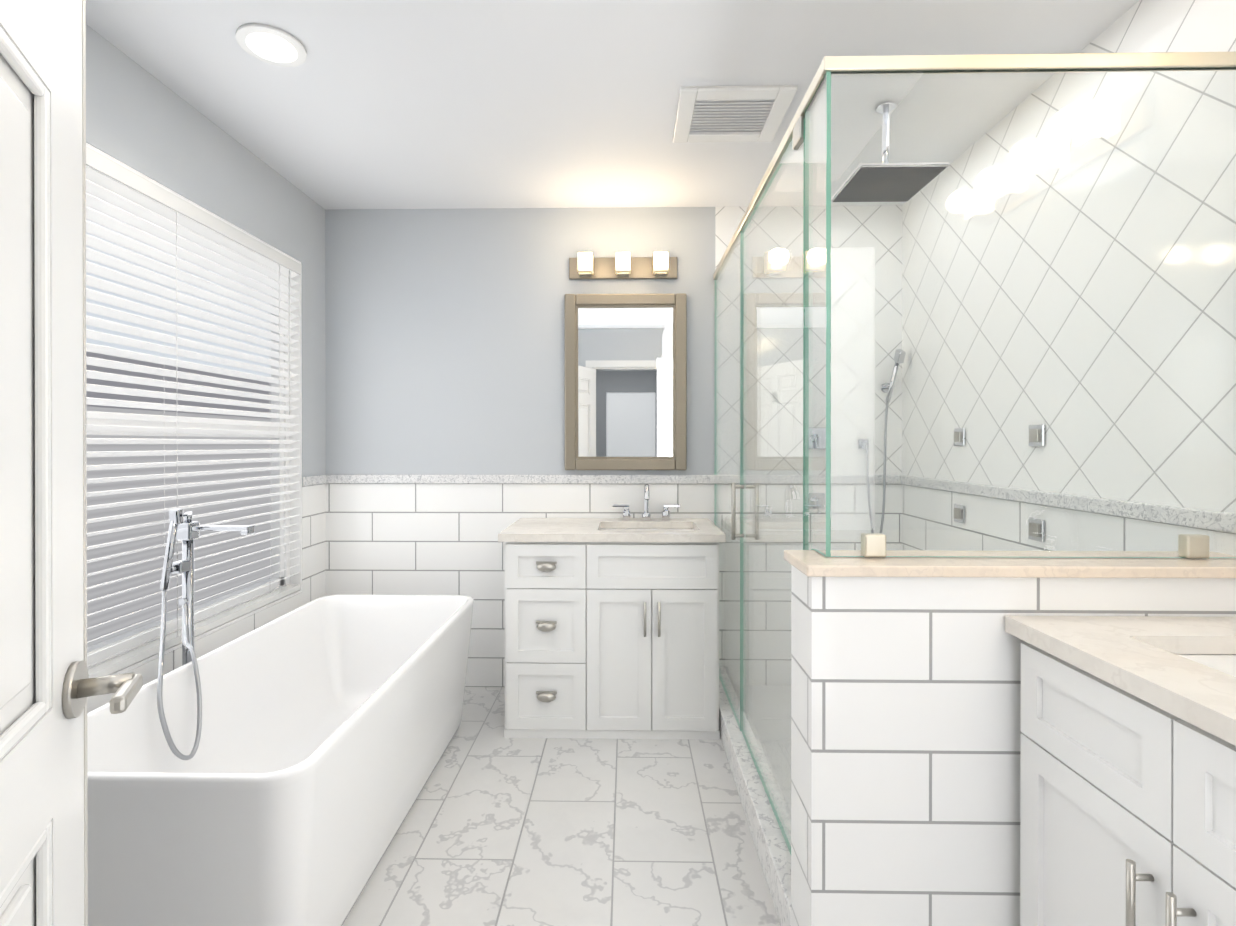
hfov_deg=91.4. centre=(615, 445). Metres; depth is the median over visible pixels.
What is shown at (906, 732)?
wall
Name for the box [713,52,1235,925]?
shower enclosure
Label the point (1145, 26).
wall
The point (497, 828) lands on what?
floor
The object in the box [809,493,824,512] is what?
shower valve
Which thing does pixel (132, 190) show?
window blinds
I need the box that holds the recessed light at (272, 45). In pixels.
[236,23,306,66]
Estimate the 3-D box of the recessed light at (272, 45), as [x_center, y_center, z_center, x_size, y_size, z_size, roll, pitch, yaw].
[-1.057,-1.226,1.856,0.190,0.012,0.190,0,0,1]
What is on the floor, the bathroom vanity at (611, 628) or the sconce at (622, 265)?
the bathroom vanity at (611, 628)
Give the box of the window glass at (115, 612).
[86,192,270,646]
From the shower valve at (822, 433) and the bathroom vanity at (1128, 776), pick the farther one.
the shower valve at (822, 433)
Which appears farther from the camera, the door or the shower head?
the shower head
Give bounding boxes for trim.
[319,475,898,483]
[899,475,1235,533]
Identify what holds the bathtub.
on the floor
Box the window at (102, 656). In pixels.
[86,143,301,675]
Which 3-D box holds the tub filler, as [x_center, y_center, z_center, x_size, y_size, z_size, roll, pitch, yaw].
[-1.372,0.738,1.902,0.260,1.058,0.390,0,0,1]
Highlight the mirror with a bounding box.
[564,293,686,469]
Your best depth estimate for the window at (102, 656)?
2.84 m
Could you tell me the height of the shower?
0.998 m
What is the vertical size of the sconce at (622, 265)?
0.113 m
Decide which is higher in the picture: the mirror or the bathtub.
the mirror
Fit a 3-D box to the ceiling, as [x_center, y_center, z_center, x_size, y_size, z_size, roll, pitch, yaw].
[-0.074,-1.279,0.363,3.240,0.100,5.790,0,0,1]
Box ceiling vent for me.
[673,85,797,142]
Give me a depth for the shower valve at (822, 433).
3.11 m
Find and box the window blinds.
[86,146,300,677]
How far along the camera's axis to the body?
2.09 m
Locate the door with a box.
[0,0,142,925]
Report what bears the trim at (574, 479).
attached to the wall at (445, 339)
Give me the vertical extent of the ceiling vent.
0.015 m
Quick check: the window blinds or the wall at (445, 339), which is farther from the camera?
the wall at (445, 339)
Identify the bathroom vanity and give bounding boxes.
[498,484,725,739]
[1005,616,1235,925]
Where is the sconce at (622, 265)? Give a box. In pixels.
[569,252,676,279]
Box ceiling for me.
[86,0,1138,209]
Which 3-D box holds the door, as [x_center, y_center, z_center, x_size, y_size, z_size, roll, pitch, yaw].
[-0.515,0.248,0.406,0.172,2.030,0.832,0,0,-27]
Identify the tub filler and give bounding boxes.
[157,509,254,759]
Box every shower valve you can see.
[809,428,825,448]
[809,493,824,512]
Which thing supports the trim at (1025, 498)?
attached to the wall at (1145, 26)
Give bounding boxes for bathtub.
[87,595,473,925]
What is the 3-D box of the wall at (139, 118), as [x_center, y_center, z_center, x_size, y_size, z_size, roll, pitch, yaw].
[-1.613,0.018,1.544,0.120,2.500,3.250,0,0,1]
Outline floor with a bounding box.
[342,687,779,925]
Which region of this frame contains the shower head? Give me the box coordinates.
[831,100,948,201]
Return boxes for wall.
[86,24,325,712]
[325,205,901,686]
[784,550,1235,925]
[902,0,1235,555]

